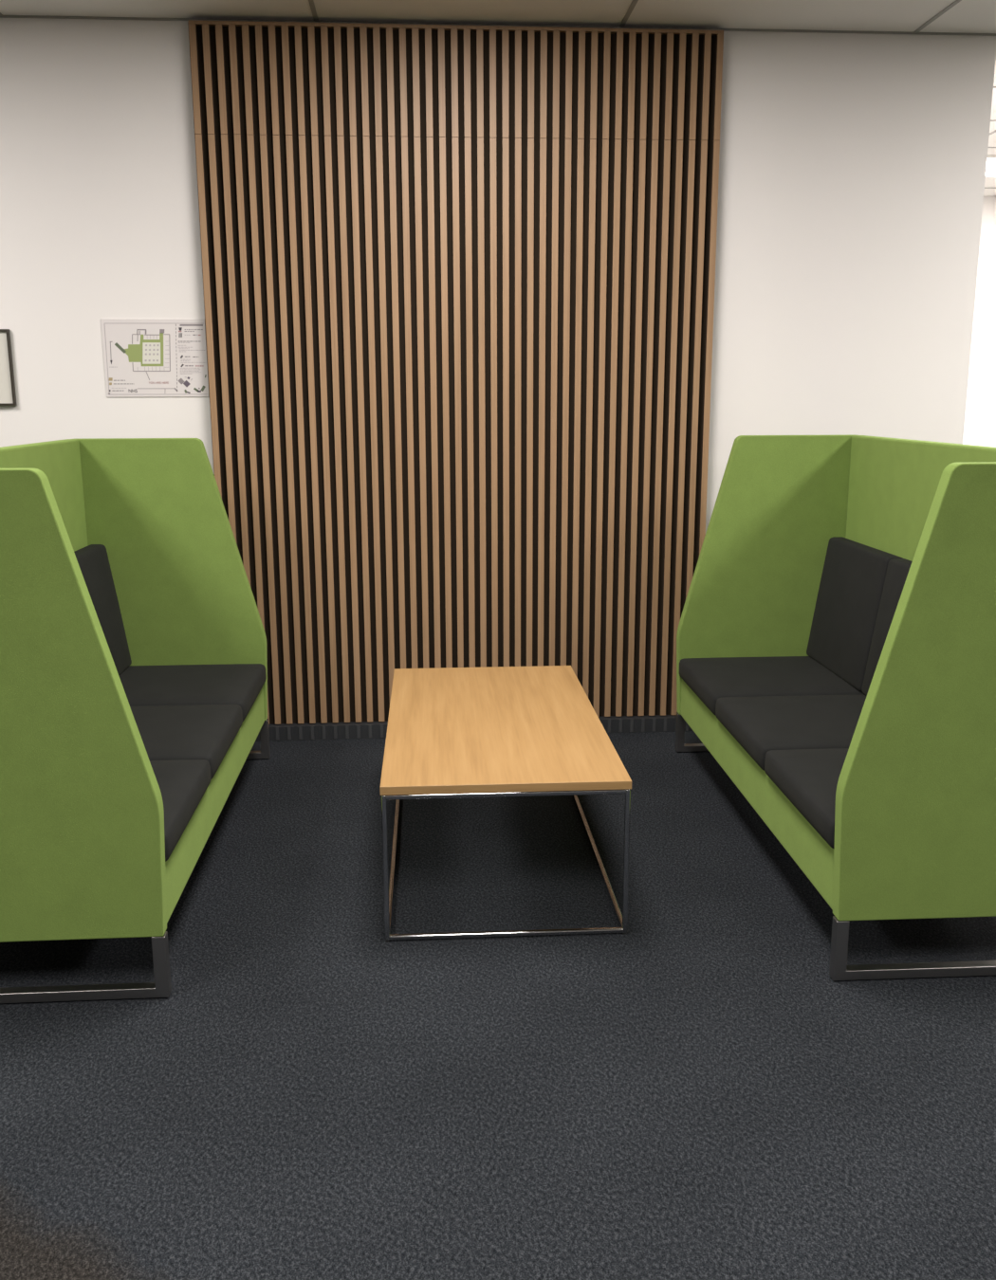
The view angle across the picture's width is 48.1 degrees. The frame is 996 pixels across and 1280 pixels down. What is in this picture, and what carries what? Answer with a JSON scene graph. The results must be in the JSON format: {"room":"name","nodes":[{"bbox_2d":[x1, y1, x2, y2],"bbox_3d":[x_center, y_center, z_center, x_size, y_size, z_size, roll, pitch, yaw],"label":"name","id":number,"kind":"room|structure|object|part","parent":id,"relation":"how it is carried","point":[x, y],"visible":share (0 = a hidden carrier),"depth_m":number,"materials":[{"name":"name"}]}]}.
{"room":"office lounge area","nodes":[
{"label":"office lounge area","id":0,"kind":"room"},
{"bbox_2d":[0,731,995,1279],"bbox_3d":[0.424,0.963,2.226,13.200,0.100,12.120,-1,12,-4],"label":"floor","id":1,"kind":"structure","parent":0,"point":[692,1092],"depth_m":2.33,"materials":[{"name":"carpet"}]},
{"bbox_2d":[0,438,270,1003],"bbox_3d":[-1.150,0.054,3.309,0.672,1.222,1.787,-1,12,-4],"label":"sofa","id":2,"kind":"object","parent":1,"relation":"on","point":[134,655],"visible":1,"depth_m":2.58,"materials":[{"name":"green fabric"}]},
{"bbox_3d":[-1.460,-0.019,3.272,0.049,1.062,1.696,-1,12,-4],"label":"panel","id":3,"kind":"part","parent":2,"relation":"part of","materials":[{"name":"green fabric"}]},
{"bbox_3d":[-1.093,0.162,2.444,0.670,1.064,0.045,-1,12,-4],"label":"panel","id":4,"kind":"part","parent":2,"relation":"part of","materials":[{"name":"green fabric"}]},
{"bbox_3d":[-1.089,0.759,2.570,0.650,0.153,0.030,-1,12,-4],"label":"sled leg","id":5,"kind":"part","parent":2,"relation":"part of","materials":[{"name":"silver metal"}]},
{"bbox_2d":[73,544,131,676],"bbox_3d":[-1.409,-0.070,3.845,0.128,0.456,0.563,-1,12,-4],"label":"cushion","id":6,"kind":"object","parent":2,"relation":"on","point":[106,569],"depth_m":4.03,"materials":[{"name":"black fabric"}]},
{"bbox_3d":[-1.210,-0.209,4.142,0.670,1.064,0.045,-1,12,-4],"label":"panel","id":7,"kind":"part","parent":2,"relation":"part of","materials":[{"name":"green fabric"}]},
{"bbox_2d":[149,759,211,861],"bbox_3d":[-1.085,0.425,2.815,0.619,0.083,0.566,-1,12,-4],"label":"seat cushion","id":8,"kind":"object","parent":2,"relation":"on","point":[183,784],"depth_m":2.87,"materials":[{"name":"black fabric"}]},
{"bbox_2d":[129,704,242,778],"bbox_3d":[-1.123,0.305,3.366,0.619,0.083,0.566,-1,12,-4],"label":"seat cushion","id":9,"kind":"object","parent":2,"relation":"on","point":[168,732],"depth_m":3.36,"materials":[{"name":"black fabric"}]},
{"bbox_2d":[119,663,266,721],"bbox_3d":[-1.161,0.185,3.917,0.619,0.083,0.566,-1,12,-4],"label":"seat cushion","id":10,"kind":"object","parent":2,"relation":"on","point":[144,685],"depth_m":3.88,"materials":[{"name":"black fabric"}]},
{"bbox_3d":[-1.132,0.421,3.391,0.605,0.153,1.696,-1,12,-4],"label":"seat","id":11,"kind":"part","parent":2,"relation":"part of","materials":[{"name":"green fabric"}]},
{"bbox_3d":[-1.206,0.386,4.276,0.650,0.153,0.030,-1,12,-4],"label":"sled leg","id":12,"kind":"part","parent":2,"relation":"part of","materials":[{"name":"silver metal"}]},
{"bbox_2d":[379,665,631,942],"bbox_3d":[-0.015,0.434,3.432,0.632,0.421,1.232,-1,12,-3],"label":"coffee table","id":13,"kind":"object","parent":1,"relation":"on","point":[494,731],"visible":1,"depth_m":3.12,"materials":[{"name":"brown wood"}]},
{"bbox_3d":[-0.284,0.578,2.824,0.014,0.395,0.014,-1,12,-3],"label":"leg","id":14,"kind":"part","parent":13,"relation":"part of","materials":[{"name":"silver metal"}]},
{"bbox_3d":[-0.321,0.634,3.457,0.014,0.014,1.207,-1,12,-3],"label":"rail","id":15,"kind":"part","parent":13,"relation":"part of","materials":[{"name":"silver metal"}]},
{"bbox_3d":[0.022,0.386,2.801,0.606,0.014,0.014,-1,12,-3],"label":"rail","id":16,"kind":"part","parent":13,"relation":"part of","materials":[{"name":"silver metal"}]},
{"bbox_3d":[0.023,0.759,2.883,0.606,0.014,0.014,-1,12,-3],"label":"rail","id":17,"kind":"part","parent":13,"relation":"part of","materials":[{"name":"silver metal"}]},
{"bbox_3d":[0.292,0.625,3.493,0.014,0.014,1.207,-1,12,-3],"label":"rail","id":18,"kind":"part","parent":13,"relation":"part of","materials":[{"name":"silver metal"}]},
{"bbox_3d":[0.329,0.568,2.860,0.014,0.395,0.014,-1,12,-3],"label":"leg","id":19,"kind":"part","parent":13,"relation":"part of","materials":[{"name":"silver metal"}]},
{"bbox_2d":[675,434,995,981],"bbox_3d":[1.070,0.024,3.413,0.672,1.222,1.787,-1,12,-3],"label":"sofa","id":20,"kind":"object","parent":1,"relation":"on","point":[835,635],"visible":1,"depth_m":3.12,"materials":[{"name":"green fabric"}]},
{"bbox_3d":[1.021,0.356,4.380,0.650,0.153,0.030,-1,12,-3],"label":"sled leg","id":21,"kind":"part","parent":20,"relation":"part of","materials":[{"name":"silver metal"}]},
{"bbox_3d":[1.054,0.392,3.492,0.605,0.153,1.696,-1,12,-3],"label":"seat","id":22,"kind":"part","parent":20,"relation":"part of","materials":[{"name":"green fabric"}]},
{"bbox_3d":[1.021,-0.239,4.246,0.670,1.064,0.045,-1,12,-3],"label":"panel","id":23,"kind":"part","parent":20,"relation":"part of","materials":[{"name":"green fabric"}]},
{"bbox_2d":[678,656,864,714],"bbox_3d":[1.012,0.156,4.018,0.619,0.083,0.566,-1,12,-3],"label":"seat cushion","id":24,"kind":"object","parent":20,"relation":"on","point":[708,679],"depth_m":3.95,"materials":[{"name":"black fabric"}]},
{"bbox_2d":[714,694,866,770],"bbox_3d":[1.044,0.276,3.466,0.619,0.083,0.566,-1,12,-3],"label":"seat cushion","id":25,"kind":"object","parent":20,"relation":"on","point":[758,724],"depth_m":3.43,"materials":[{"name":"black fabric"}]},
{"bbox_2d":[764,748,848,848],"bbox_3d":[1.076,0.397,2.915,0.619,0.083,0.566,-1,12,-3],"label":"seat cushion","id":26,"kind":"object","parent":20,"relation":"on","point":[807,778],"depth_m":2.93,"materials":[{"name":"black fabric"}]},
{"bbox_2d":[805,536,902,691],"bbox_3d":[1.259,-0.106,3.975,0.128,0.456,0.563,-1,12,-3],"label":"cushion","id":27,"kind":"object","parent":20,"relation":"on","point":[846,576],"depth_m":3.96,"materials":[{"name":"black fabric"}]},
{"bbox_2d":[860,558,912,695],"bbox_3d":[1.291,0.014,3.424,0.128,0.456,0.563,-1,12,-3],"label":"cushion","id":28,"kind":"object","parent":20,"relation":"on","point":[895,571],"depth_m":3.63,"materials":[{"name":"black fabric"}]},
{"bbox_3d":[1.121,0.729,2.672,0.650,0.153,0.030,-1,12,-3],"label":"sled leg","id":29,"kind":"part","parent":20,"relation":"part of","materials":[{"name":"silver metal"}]},
{"bbox_3d":[1.121,0.133,2.546,0.670,1.064,0.045,-1,12,-3],"label":"panel","id":30,"kind":"part","parent":20,"relation":"part of","materials":[{"name":"green fabric"}]},
{"bbox_3d":[1.380,-0.059,3.413,0.049,1.062,1.696,-1,12,-3],"label":"panel","id":31,"kind":"part","parent":20,"relation":"part of","materials":[{"name":"green fabric"}]},
{"bbox_2d":[0,18,995,532],"bbox_3d":[-2.176,-0.919,4.312,8.150,2.700,0.140,-1,12,-4],"label":"wall","id":32,"kind":"structure","parent":0,"point":[852,166],"depth_m":4.26,"materials":[{"name":"white paint"}]},
{"bbox_2d":[0,329,17,405],"bbox_3d":[-2.049,-1.029,4.214,0.420,0.281,0.017,-1,12,-4],"label":"picture frame","id":33,"kind":"object","parent":32,"relation":"hanging from","point":[8,395],"visible":1,"depth_m":4.23,"materials":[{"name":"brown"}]},
{"bbox_2d":[0,331,12,403],"bbox_3d":[-2.049,-1.029,4.218,0.404,0.265,0.007,-1,12,-4],"label":"print","id":34,"kind":"object","parent":33,"relation":"attached to","point":[6,355],"depth_m":4.23,"materials":[{"name":"grey paper"}]},
{"bbox_2d":[100,318,209,397],"bbox_3d":[-1.308,-1.077,4.263,0.388,0.289,0.004,-1,12,-4],"label":"sign","id":35,"kind":"object","parent":32,"relation":"attached to","point":[143,357],"visible":1,"depth_m":4.26,"materials":[{"name":"white paper"}]},
{"bbox_2d":[187,19,723,741],"bbox_3d":[-0.133,-0.920,4.339,1.948,2.679,0.082,-1,12,-4],"label":"wall panel","id":36,"kind":"object","parent":32,"relation":"attached to","point":[459,281],"visible":0.79,"depth_m":4.29,"materials":[{"name":"brown wood"}]},
{"bbox_3d":[-0.136,-2.038,4.091,1.938,0.365,0.020,-1,12,-4],"label":"slat panel","id":37,"kind":"part","parent":36,"relation":"part of","materials":[{"name":"brown wood"}]},
{"bbox_3d":[-0.137,-2.222,4.050,1.938,0.012,0.020,-1,12,-4],"label":"rail","id":38,"kind":"part","parent":36,"relation":"part of","materials":[{"name":"brown wood"}]},
{"bbox_2d":[0,15,995,36],"bbox_3d":[-2.288,-2.583,5.620,8.156,0.007,3.426,-1,12,-4],"label":"trim","id":39,"kind":"structure","parent":32,"relation":"attached to","point":[3,16],"depth_m":4.09,"materials":[{"name":"silver metal"}]},
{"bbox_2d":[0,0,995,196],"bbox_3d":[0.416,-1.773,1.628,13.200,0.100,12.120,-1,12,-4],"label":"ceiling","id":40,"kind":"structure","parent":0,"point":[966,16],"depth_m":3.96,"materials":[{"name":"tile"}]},
{"bbox_2d":[0,0,995,188],"bbox_3d":[0.416,-1.723,1.639,13.000,0.004,11.920,-1,12,-4],"label":"trim","id":41,"kind":"structure","parent":40,"relation":"attached to","point":[311,2],"depth_m":3.99,"materials":[{"name":"silver metal"}]},
{"bbox_2d":[985,155,995,177],"bbox_3d":[3.125,-2.821,6.655,1.120,0.012,0.560,-1,12,-4],"label":"recessed light","id":42,"kind":"object","parent":40,"relation":"in","point":[990,172],"visible":0.02,"depth_m":6.66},
{"bbox_2d":[962,196,995,447],"bbox_3d":[4.009,-1.755,8.047,4.990,2.700,0.100,-1,12,-4],"label":"window","id":43,"kind":"structure","parent":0,"point":[979,419],"depth_m":7.89,"materials":[{"name":"white paint"}]}
]}

